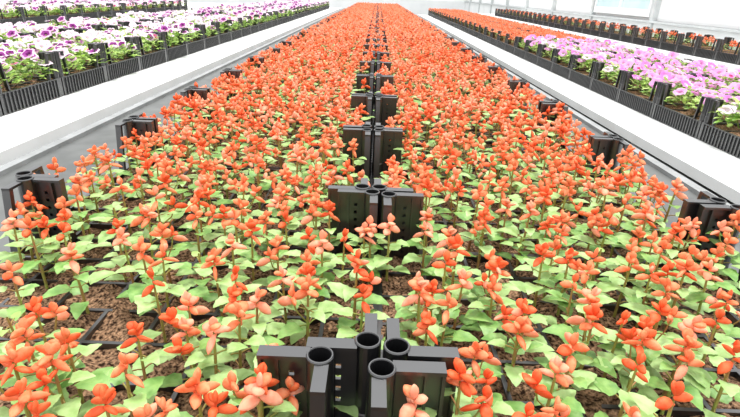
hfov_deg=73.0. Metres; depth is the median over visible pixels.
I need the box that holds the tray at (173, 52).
[78,25,187,61]
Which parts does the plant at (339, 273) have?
stem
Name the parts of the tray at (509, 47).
corner post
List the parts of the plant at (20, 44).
flower, flower, flower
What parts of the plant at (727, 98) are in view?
flower, flower, flower, flower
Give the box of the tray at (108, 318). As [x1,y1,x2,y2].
[0,175,380,416]
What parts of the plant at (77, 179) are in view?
stem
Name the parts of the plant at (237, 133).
stem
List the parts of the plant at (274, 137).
stem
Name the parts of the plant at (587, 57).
flower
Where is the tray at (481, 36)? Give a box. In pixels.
[478,25,496,40]
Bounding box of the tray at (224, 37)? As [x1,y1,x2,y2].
[155,17,231,43]
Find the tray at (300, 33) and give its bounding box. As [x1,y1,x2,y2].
[292,31,375,54]
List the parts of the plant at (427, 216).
stem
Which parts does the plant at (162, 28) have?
flower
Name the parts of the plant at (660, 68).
flower, flower, flower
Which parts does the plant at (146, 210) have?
stem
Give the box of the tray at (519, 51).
[514,37,570,58]
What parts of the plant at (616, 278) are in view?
stem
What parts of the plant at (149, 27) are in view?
flower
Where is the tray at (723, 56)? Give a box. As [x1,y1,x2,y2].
[713,39,739,63]
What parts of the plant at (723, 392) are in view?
stem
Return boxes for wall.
[182,0,465,15]
[464,0,739,70]
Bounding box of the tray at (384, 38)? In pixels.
[376,34,453,53]
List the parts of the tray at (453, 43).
corner post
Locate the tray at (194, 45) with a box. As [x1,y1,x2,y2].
[113,22,204,54]
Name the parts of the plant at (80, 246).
stem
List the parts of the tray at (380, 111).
corner post, corner post, corner post, corner post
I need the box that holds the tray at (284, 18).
[282,9,286,23]
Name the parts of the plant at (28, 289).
stem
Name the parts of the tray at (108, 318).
corner post, corner post, corner post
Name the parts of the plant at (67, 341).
stem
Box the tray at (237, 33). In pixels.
[222,29,241,39]
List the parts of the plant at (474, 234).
stem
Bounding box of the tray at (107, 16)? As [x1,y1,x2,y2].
[90,15,164,21]
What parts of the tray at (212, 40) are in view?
corner post, corner post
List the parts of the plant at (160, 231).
stem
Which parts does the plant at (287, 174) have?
stem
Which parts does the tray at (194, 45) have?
corner post, corner post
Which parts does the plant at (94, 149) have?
stem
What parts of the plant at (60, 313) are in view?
stem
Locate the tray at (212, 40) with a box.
[140,19,219,48]
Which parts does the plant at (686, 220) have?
stem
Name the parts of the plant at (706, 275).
stem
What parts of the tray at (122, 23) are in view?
corner post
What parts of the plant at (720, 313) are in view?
stem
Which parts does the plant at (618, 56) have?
flower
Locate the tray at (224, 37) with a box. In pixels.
[191,31,231,43]
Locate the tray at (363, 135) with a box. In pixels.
[15,119,371,253]
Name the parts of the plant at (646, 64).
flower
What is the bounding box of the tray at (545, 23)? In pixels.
[543,15,564,25]
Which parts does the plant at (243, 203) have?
stem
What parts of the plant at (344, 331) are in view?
stem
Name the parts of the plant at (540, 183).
stem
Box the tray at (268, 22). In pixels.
[221,10,271,28]
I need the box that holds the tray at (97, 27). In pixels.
[22,22,100,31]
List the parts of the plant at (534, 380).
stem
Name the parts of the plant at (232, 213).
stem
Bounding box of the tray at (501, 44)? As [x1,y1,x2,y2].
[497,31,540,49]
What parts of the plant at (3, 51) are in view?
flower, flower, flower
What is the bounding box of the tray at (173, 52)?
[143,42,187,61]
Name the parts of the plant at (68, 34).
flower, flower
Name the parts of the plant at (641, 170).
stem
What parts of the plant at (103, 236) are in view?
stem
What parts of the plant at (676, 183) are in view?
stem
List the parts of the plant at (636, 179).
stem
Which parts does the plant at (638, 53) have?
flower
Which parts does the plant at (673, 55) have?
flower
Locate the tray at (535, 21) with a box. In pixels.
[533,14,550,23]
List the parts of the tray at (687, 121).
corner post, corner post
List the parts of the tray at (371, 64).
corner post, corner post, corner post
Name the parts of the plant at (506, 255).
stem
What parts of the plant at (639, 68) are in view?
flower, flower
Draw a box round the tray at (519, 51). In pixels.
[514,47,536,58]
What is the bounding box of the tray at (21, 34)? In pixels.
[18,33,30,42]
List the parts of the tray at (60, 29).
corner post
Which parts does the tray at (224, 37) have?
corner post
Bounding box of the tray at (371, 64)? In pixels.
[225,57,374,102]
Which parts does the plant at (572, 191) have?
stem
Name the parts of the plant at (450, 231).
stem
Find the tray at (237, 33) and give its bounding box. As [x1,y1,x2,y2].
[172,16,241,39]
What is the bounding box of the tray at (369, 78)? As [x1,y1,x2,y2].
[188,69,373,130]
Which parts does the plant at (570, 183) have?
stem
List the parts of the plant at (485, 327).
stem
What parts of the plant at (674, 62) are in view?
flower, flower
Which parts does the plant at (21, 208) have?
stem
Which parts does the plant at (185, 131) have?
stem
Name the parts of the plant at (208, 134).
stem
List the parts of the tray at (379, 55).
corner post, corner post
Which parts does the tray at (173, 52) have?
corner post, corner post, corner post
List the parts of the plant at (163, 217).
stem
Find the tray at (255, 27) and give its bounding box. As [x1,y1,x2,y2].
[251,24,258,33]
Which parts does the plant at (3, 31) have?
flower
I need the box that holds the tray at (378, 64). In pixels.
[375,62,525,106]
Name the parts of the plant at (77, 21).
flower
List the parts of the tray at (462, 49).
corner post, corner post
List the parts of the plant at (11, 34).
flower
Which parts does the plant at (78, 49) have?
flower, flower, flower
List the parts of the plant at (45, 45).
flower, flower, flower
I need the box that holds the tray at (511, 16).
[509,10,524,18]
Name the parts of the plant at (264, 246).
stem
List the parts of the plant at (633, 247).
stem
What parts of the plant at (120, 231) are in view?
stem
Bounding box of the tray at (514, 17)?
[513,11,529,19]
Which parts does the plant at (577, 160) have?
stem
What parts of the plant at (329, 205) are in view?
stem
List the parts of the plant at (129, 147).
stem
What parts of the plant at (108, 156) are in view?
stem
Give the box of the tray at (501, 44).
[497,40,511,49]
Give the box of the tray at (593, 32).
[590,22,620,36]
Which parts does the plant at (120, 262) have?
stem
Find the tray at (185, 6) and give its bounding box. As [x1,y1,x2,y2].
[160,0,187,8]
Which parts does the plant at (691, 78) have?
flower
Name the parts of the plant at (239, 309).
stem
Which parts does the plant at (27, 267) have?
stem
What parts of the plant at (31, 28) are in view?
flower, flower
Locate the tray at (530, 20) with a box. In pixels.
[528,13,545,22]
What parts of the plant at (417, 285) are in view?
stem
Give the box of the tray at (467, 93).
[396,88,499,106]
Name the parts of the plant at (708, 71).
flower, flower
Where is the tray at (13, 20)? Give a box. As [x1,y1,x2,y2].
[0,7,24,24]
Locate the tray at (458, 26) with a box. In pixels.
[457,18,464,29]
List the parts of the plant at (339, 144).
stem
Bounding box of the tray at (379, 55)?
[376,52,499,88]
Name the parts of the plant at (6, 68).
flower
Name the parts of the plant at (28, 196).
stem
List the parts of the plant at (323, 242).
stem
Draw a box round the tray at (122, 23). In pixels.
[24,19,125,30]
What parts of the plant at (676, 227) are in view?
stem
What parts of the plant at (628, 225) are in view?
stem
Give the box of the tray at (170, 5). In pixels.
[141,0,172,11]
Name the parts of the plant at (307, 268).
stem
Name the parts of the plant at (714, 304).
stem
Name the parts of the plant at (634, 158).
stem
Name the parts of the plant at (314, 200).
stem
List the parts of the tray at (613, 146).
corner post, corner post, corner post, corner post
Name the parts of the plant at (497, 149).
stem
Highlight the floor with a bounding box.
[422,18,734,203]
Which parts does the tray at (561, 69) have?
corner post, corner post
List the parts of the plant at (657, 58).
flower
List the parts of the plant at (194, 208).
stem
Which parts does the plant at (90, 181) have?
stem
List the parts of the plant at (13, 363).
stem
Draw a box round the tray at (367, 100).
[128,88,372,170]
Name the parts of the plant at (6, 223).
stem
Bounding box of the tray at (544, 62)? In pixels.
[537,44,604,71]
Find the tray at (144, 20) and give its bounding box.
[60,17,146,26]
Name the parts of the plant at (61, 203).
stem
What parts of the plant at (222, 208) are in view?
stem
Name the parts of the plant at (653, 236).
stem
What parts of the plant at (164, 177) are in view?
stem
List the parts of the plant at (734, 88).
flower, flower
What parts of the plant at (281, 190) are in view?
stem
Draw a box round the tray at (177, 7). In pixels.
[149,0,180,10]
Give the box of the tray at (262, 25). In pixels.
[210,11,265,30]
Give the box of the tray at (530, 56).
[524,51,551,64]
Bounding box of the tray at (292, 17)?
[260,6,294,20]
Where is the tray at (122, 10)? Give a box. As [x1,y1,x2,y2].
[85,1,124,16]
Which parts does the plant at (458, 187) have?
stem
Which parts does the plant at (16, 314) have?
stem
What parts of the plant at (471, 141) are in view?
stem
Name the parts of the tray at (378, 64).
corner post, corner post, corner post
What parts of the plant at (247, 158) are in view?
stem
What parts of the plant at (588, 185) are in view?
stem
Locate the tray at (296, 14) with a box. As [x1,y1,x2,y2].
[269,6,298,19]
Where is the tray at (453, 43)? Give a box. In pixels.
[375,39,462,63]
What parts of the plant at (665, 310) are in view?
stem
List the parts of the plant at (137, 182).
stem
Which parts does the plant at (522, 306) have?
stem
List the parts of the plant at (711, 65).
flower, flower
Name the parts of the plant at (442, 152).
stem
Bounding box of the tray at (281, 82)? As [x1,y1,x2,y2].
[244,82,374,102]
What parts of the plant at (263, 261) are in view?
stem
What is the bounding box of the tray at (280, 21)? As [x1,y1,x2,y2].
[277,10,282,24]
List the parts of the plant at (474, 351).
stem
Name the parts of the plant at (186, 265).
stem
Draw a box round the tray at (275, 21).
[230,9,277,26]
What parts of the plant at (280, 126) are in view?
stem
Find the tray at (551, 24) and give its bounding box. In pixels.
[548,16,567,27]
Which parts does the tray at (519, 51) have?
corner post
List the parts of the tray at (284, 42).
corner post, corner post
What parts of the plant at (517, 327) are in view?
stem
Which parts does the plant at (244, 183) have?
stem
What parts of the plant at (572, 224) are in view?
stem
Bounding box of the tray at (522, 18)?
[520,12,536,21]
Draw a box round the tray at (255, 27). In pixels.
[204,13,258,33]
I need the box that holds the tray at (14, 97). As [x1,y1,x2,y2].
[0,52,63,115]
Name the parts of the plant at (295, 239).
stem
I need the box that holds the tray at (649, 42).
[644,29,687,48]
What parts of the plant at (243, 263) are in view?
stem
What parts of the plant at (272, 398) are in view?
stem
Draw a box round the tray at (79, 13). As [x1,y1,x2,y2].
[19,3,82,20]
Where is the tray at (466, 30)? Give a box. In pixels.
[464,20,491,32]
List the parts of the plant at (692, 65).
flower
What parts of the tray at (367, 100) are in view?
corner post, corner post, corner post, corner post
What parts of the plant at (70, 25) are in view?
flower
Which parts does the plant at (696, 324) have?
stem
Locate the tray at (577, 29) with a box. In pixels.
[574,19,601,32]
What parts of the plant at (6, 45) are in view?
flower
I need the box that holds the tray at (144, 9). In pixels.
[113,1,146,11]
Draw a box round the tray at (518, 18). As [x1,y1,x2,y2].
[516,11,534,20]
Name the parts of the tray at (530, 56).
corner post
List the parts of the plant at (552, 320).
stem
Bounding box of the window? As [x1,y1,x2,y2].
[593,0,653,16]
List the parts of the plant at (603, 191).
stem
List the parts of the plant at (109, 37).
flower, flower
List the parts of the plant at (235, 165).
stem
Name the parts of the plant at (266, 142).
stem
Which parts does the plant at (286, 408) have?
stem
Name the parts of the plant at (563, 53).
flower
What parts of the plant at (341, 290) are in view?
stem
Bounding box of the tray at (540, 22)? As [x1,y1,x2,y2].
[538,14,558,24]
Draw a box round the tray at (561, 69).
[551,62,589,79]
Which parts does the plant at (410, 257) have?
stem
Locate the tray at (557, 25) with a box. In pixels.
[554,17,577,28]
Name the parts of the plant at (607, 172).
stem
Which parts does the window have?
pane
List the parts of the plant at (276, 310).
stem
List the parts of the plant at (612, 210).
stem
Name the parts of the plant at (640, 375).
stem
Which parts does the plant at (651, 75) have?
flower, flower, flower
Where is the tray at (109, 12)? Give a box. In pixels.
[70,2,111,17]
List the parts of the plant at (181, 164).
stem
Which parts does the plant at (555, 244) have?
stem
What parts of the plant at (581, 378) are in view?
stem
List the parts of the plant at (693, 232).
stem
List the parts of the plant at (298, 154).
stem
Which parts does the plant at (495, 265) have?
stem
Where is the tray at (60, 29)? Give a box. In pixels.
[21,28,70,39]
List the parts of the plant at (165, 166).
stem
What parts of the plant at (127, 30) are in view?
flower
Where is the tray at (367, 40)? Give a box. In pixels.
[282,36,375,60]
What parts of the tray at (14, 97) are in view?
corner post, corner post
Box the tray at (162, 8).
[134,0,164,10]
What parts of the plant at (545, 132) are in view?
stem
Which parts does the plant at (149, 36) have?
flower, flower, flower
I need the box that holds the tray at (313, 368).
[256,345,333,416]
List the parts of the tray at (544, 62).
corner post, corner post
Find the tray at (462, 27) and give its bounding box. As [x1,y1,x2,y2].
[461,19,468,31]
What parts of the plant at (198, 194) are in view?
stem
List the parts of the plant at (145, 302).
stem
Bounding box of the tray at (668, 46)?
[659,31,708,51]
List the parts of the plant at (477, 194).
stem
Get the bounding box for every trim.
[524,0,528,10]
[550,0,556,15]
[589,0,595,20]
[647,0,661,28]
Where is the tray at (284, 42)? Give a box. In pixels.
[268,41,375,70]
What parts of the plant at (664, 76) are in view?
flower, flower, flower, flower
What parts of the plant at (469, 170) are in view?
stem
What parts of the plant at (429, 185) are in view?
stem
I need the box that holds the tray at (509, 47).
[505,34,543,54]
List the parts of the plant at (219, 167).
stem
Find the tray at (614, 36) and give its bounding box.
[609,24,645,40]
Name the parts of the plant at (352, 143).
stem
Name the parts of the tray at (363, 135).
corner post, corner post, corner post, corner post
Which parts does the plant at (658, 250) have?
stem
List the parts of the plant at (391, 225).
stem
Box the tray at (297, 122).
[212,100,373,130]
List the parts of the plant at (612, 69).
flower, flower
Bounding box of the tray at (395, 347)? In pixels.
[377,191,739,416]
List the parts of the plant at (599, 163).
stem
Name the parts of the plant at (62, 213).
stem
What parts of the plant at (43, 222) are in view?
stem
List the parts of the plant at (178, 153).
stem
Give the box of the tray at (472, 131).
[372,105,534,135]
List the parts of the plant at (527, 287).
stem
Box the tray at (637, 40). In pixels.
[631,27,671,45]
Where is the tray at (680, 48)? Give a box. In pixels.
[675,34,726,55]
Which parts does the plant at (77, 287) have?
stem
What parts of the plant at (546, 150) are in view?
stem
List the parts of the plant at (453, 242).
stem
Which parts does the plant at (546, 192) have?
stem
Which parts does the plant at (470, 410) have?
stem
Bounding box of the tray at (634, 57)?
[634,57,694,65]
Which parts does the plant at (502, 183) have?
stem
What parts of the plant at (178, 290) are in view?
stem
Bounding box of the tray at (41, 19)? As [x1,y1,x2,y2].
[0,6,46,23]
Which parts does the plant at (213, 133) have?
stem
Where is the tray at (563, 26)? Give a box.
[560,17,585,29]
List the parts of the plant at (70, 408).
stem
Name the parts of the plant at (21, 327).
stem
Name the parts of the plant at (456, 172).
stem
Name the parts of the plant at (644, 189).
stem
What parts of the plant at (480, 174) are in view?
stem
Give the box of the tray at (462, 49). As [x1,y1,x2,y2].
[375,45,483,75]
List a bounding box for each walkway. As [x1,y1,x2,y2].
[0,8,341,165]
[418,14,739,204]
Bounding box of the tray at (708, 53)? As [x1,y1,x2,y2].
[693,36,738,59]
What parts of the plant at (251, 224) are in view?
stem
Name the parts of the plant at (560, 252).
stem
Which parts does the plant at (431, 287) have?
stem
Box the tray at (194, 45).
[169,38,204,54]
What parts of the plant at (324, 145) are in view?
stem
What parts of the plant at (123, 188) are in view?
stem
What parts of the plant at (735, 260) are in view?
stem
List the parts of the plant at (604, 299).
stem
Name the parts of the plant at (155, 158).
stem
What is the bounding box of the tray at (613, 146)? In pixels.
[371,128,726,262]
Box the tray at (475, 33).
[473,23,503,37]
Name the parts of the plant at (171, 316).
stem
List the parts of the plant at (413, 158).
stem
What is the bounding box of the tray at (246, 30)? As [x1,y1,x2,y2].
[186,14,250,36]
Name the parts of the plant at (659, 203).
stem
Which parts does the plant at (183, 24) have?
flower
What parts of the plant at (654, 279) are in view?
stem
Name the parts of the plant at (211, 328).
stem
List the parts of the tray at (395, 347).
corner post, corner post, corner post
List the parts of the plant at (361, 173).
stem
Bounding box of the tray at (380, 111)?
[371,96,618,179]
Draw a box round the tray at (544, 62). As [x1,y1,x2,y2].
[537,56,569,71]
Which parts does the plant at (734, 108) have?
flower, flower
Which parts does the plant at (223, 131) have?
stem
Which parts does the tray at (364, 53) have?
corner post, corner post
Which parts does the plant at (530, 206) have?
stem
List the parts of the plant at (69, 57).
flower, flower, flower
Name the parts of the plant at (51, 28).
flower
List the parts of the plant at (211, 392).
stem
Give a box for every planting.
[19,0,328,12]
[150,2,739,163]
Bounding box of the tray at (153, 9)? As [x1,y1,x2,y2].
[118,0,155,12]
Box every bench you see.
[0,8,739,272]
[44,2,234,24]
[478,13,739,69]
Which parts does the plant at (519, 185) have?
stem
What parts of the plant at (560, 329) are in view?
stem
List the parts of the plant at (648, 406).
stem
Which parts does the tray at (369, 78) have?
corner post, corner post, corner post, corner post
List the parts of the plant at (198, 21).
flower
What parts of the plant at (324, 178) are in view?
stem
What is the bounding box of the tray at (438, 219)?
[371,172,700,262]
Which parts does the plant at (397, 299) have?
stem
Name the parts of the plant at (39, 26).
flower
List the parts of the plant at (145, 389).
stem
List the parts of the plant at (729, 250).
stem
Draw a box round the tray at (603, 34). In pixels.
[599,23,631,38]
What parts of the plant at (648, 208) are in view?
stem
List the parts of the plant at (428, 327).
stem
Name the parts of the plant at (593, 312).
stem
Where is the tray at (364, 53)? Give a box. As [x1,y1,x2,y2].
[249,48,375,85]
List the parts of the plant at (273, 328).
stem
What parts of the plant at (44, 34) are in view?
flower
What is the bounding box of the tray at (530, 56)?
[524,40,572,64]
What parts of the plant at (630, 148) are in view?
stem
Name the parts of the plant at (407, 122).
stem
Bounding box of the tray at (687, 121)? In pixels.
[651,83,739,138]
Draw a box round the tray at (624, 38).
[619,26,657,42]
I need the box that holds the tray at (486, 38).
[484,27,496,43]
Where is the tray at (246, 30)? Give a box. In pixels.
[233,26,250,36]
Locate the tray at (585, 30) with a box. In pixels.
[582,20,610,34]
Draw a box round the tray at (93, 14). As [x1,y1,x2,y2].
[71,4,98,17]
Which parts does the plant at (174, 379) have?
stem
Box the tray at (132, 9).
[104,2,135,14]
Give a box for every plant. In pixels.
[0,8,11,16]
[0,22,28,30]
[0,26,20,45]
[0,30,30,49]
[0,42,15,49]
[0,47,32,71]
[0,48,58,80]
[0,60,23,87]
[0,202,52,270]
[0,209,41,278]
[0,260,51,320]
[0,311,44,354]
[0,316,84,404]
[0,340,72,416]
[0,377,61,416]
[1,6,19,17]
[2,23,38,38]
[4,216,56,288]
[6,36,42,50]
[9,5,32,16]
[14,21,45,29]
[15,190,56,238]
[17,40,61,62]
[18,30,62,47]
[19,24,47,31]
[21,296,85,367]
[25,215,85,273]
[25,342,103,416]
[26,6,45,16]
[33,47,83,73]
[35,26,57,35]
[41,222,95,279]
[42,42,80,59]
[42,242,116,319]
[45,4,63,14]
[45,208,96,262]
[46,157,74,206]
[47,16,66,25]
[47,327,112,414]
[48,184,113,241]
[53,23,77,42]
[53,30,79,43]
[54,42,105,67]
[59,19,85,26]
[63,4,74,13]
[64,3,77,13]
[64,31,101,54]
[67,173,113,234]
[69,16,83,23]
[72,25,96,30]
[74,3,90,10]
[74,155,101,200]
[75,29,101,43]
[75,170,117,222]
[78,145,117,194]
[79,42,121,62]
[84,3,97,12]
[84,383,130,416]
[85,32,114,45]
[88,208,142,251]
[89,19,107,24]
[92,2,105,10]
[93,151,132,201]
[94,218,145,281]
[95,143,121,184]
[99,27,123,32]
[100,17,122,22]
[103,39,140,58]
[103,176,142,233]
[104,23,123,29]
[104,30,133,49]
[104,227,142,283]
[105,321,167,404]
[108,352,164,416]
[110,19,128,25]
[111,28,141,38]
[111,136,142,180]
[115,236,175,308]
[116,11,140,17]
[116,14,128,19]
[116,36,150,50]
[116,144,156,191]
[121,204,168,259]
[123,22,146,29]
[124,128,140,159]
[126,30,165,48]
[126,135,162,189]
[128,28,153,41]
[128,167,157,217]
[130,185,187,251]
[133,11,147,17]
[133,396,180,416]
[134,265,191,345]
[136,132,164,177]
[139,243,192,315]
[141,23,160,31]
[141,152,178,209]
[142,21,162,24]
[143,25,179,45]
[143,172,189,228]
[147,127,173,153]
[148,153,179,199]
[149,222,196,283]
[151,159,190,220]
[157,13,173,16]
[157,26,192,44]
[158,291,224,367]
[158,317,231,393]
[161,145,186,188]
[162,119,185,159]
[163,18,176,23]
[163,22,179,33]
[165,15,187,20]
[168,22,196,38]
[170,126,200,182]
[170,160,197,202]
[171,10,184,14]
[172,24,202,37]
[172,125,208,171]
[174,204,222,261]
[174,367,251,416]
[175,21,193,28]
[177,251,225,287]
[178,17,202,24]
[179,189,226,255]
[181,14,199,23]
[184,138,226,183]
[184,317,254,395]
[186,150,221,198]
[186,174,225,231]
[188,248,248,316]
[192,114,212,156]
[193,123,212,157]
[193,131,223,171]
[193,158,239,207]
[197,301,284,385]
[199,17,213,22]
[202,22,217,34]
[203,173,233,224]
[203,204,236,259]
[204,126,232,163]
[206,150,241,198]
[207,15,218,21]
[210,233,255,294]
[211,17,231,31]
[212,207,262,266]
[213,265,261,320]
[214,198,265,245]
[215,18,237,29]
[216,113,246,147]
[217,116,244,152]
[217,287,285,366]
[218,174,269,238]
[218,284,273,360]
[220,131,248,180]
[221,140,254,194]
[222,362,304,416]
[224,218,276,283]
[225,12,237,16]
[227,17,241,26]
[228,173,265,215]
[228,343,278,405]
[236,127,265,161]
[237,152,271,203]
[237,155,270,209]
[238,372,302,416]
[239,135,280,182]
[240,116,267,163]
[241,210,288,260]
[243,17,252,26]
[245,12,259,22]
[249,137,280,176]
[251,117,274,152]
[252,234,298,298]
[254,12,266,21]
[260,265,310,323]
[264,200,306,249]
[265,128,290,169]
[266,163,302,205]
[266,167,307,215]
[266,183,297,234]
[267,122,294,163]
[267,211,306,267]
[269,120,288,155]
[271,262,342,344]
[277,274,332,343]
[282,226,333,284]
[286,128,317,167]
[286,141,311,178]
[287,143,310,183]
[287,146,312,197]
[288,249,329,315]
[289,186,322,241]
[289,192,336,248]
[290,115,318,156]
[297,109,325,146]
[299,151,333,192]
[300,164,337,207]
[302,200,357,253]
[303,178,327,217]
[304,138,339,194]
[304,230,344,301]
[306,120,318,155]
[312,155,341,172]
[315,127,340,164]
[316,228,366,283]
[320,122,341,152]
[327,126,347,175]
[327,249,388,327]
[328,160,369,185]
[332,106,349,143]
[332,284,389,349]
[334,375,357,416]
[337,138,369,185]
[338,159,357,184]
[346,222,383,283]
[348,215,394,284]
[353,118,364,125]
[368,213,409,281]
[378,156,409,187]
[380,155,398,177]
[382,277,448,345]
[383,164,406,186]
[387,180,400,187]
[388,116,404,153]
[388,173,401,185]
[390,271,438,338]
[395,130,422,179]
[396,117,422,162]
[398,145,418,187]
[399,384,436,416]
[400,279,452,345]
[401,132,428,172]
[402,118,423,149]
[402,221,444,276]
[403,207,447,266]
[403,311,458,373]
[405,169,443,206]
[407,152,429,178]
[408,163,434,191]
[408,251,476,324]
[410,292,478,346]
[416,176,445,238]
[419,163,442,216]
[421,226,470,291]
[425,132,463,179]
[425,135,437,154]
[425,234,483,294]
[426,122,443,166]
[426,140,451,183]
[430,142,462,198]
[432,167,469,221]
[433,268,493,343]
[434,149,469,207]
[435,136,449,159]
[437,180,473,234]
[441,119,458,154]
[444,357,497,416]
[447,118,470,166]
[447,128,471,168]
[452,368,514,416]
[453,132,485,180]
[454,182,494,251]
[454,341,502,413]
[458,206,504,263]
[460,275,514,340]
[461,149,482,187]
[463,153,498,192]
[464,208,496,268]
[465,155,508,202]
[466,145,493,162]
[466,172,499,220]
[466,249,512,313]
[466,257,519,316]
[467,126,491,153]
[476,176,518,233]
[478,316,542,390]
[481,298,553,368]
[484,139,511,182]
[486,137,500,168]
[490,159,529,204]
[491,145,511,180]
[491,198,522,252]
[494,127,528,161]
[495,236,536,266]
[496,200,552,255]
[497,147,535,197]
[500,129,521,164]
[503,176,541,223]
[505,299,548,343]
[505,355,584,414]
[509,242,567,307]
[512,396,570,416]
[517,184,558,244]
[518,145,540,171]
[519,180,549,229]
[521,34,546,48]
[521,139,541,180]
[521,216,564,256]
[523,130,559,169]
[523,146,565,187]
[523,239,577,298]
[525,167,565,211]
[526,40,546,50]
[533,248,588,316]
[533,332,602,406]
[534,41,559,55]
[534,133,553,167]
[534,143,560,173]
[534,332,596,416]
[535,173,575,210]
[538,210,579,265]
[542,44,566,56]
[542,287,621,369]
[543,225,578,274]
[544,175,588,235]
[544,273,588,342]
[545,34,556,41]
[545,150,577,188]
[546,152,588,204]
[549,260,616,331]
[550,44,575,61]
[555,38,568,45]
[555,156,591,212]
[555,202,587,247]
[557,248,621,316]
[558,47,586,63]
[559,304,616,377]
[561,134,580,164]
[562,37,577,42]
[562,42,579,49]
[564,143,596,189]
[566,50,597,68]
[570,145,592,187]
[570,207,614,263]
[570,207,630,269]
[570,248,618,290]
[572,43,585,49]
[573,54,606,70]
[575,175,615,213]
[575,310,643,377]
[576,153,606,206]
[580,44,597,54]
[580,178,629,238]
[585,37,596,42]
[587,49,612,59]
[587,55,619,75]
[593,43,600,50]
[593,193,638,256]
[594,159,623,212]
[594,353,657,416]
[595,47,614,52]
[596,59,633,81]
[597,240,654,298]
[597,327,670,392]
[598,315,675,390]
[599,39,619,47]
[599,51,624,59]
[599,169,644,227]
[599,251,647,316]
[600,144,647,199]
[609,45,625,49]
[609,46,624,54]
[610,53,634,68]
[610,60,654,87]
[612,209,656,252]
[613,154,646,206]
[614,226,653,276]
[616,46,635,54]
[617,201,670,262]
[618,262,671,328]
[619,278,682,329]
[620,185,655,235]
[622,297,687,370]
[623,401,640,416]
[625,167,655,207]
[626,50,651,62]
[628,59,650,73]
[628,69,658,90]
[628,240,672,304]
[629,380,693,416]
[632,52,667,66]
[632,197,671,253]
[633,230,665,285]
[636,178,666,219]
[637,328,704,414]
[639,61,655,79]
[640,221,685,277]
[641,71,692,99]
[642,48,665,60]
[645,315,718,397]
[646,245,704,314]
[646,255,711,329]
[649,62,683,86]
[653,177,687,236]
[657,216,708,270]
[659,57,688,71]
[660,52,681,64]
[664,80,716,107]
[665,217,701,269]
[669,71,707,88]
[673,259,735,315]
[674,65,699,75]
[676,308,739,383]
[679,59,696,69]
[681,340,739,416]
[682,288,739,356]
[684,59,707,69]
[685,63,726,82]
[685,89,739,116]
[688,73,726,96]
[689,246,739,302]
[695,210,739,276]
[702,232,738,282]
[706,67,739,88]
[707,62,730,82]
[708,96,739,127]
[714,83,739,96]
[715,68,739,84]
[723,265,739,288]
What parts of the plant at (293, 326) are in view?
stem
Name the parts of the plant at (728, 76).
flower, flower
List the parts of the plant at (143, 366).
stem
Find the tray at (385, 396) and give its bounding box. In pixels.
[365,358,446,416]
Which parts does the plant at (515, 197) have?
stem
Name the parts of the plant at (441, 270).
stem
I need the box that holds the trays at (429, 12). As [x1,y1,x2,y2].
[428,9,447,17]
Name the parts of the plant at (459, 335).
stem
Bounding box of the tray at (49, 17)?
[10,3,66,22]
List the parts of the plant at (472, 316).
stem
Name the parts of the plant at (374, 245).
stem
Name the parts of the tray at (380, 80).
corner post, corner post, corner post, corner post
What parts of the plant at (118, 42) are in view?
flower, flower, flower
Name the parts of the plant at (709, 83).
flower, flower, flower, flower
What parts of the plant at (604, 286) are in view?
stem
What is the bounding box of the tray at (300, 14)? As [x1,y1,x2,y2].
[270,5,301,17]
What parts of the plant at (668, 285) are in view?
stem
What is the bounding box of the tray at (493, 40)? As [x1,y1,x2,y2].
[490,29,523,46]
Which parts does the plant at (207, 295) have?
stem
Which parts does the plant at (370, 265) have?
stem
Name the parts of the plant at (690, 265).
stem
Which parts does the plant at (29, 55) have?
flower, flower, flower, flower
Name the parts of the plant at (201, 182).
stem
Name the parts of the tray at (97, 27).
corner post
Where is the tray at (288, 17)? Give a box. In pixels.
[259,7,290,21]
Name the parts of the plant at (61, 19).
flower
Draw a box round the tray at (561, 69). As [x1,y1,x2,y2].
[551,49,608,79]
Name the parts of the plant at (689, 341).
stem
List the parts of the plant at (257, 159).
stem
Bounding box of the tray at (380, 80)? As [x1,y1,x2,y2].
[372,75,560,135]
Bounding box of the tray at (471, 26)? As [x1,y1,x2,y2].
[468,22,483,35]
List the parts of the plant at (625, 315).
stem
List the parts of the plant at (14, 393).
stem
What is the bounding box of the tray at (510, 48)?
[505,44,523,54]
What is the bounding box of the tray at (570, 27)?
[567,18,588,31]
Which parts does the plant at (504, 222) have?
stem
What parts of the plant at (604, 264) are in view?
stem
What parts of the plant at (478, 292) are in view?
stem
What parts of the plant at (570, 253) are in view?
stem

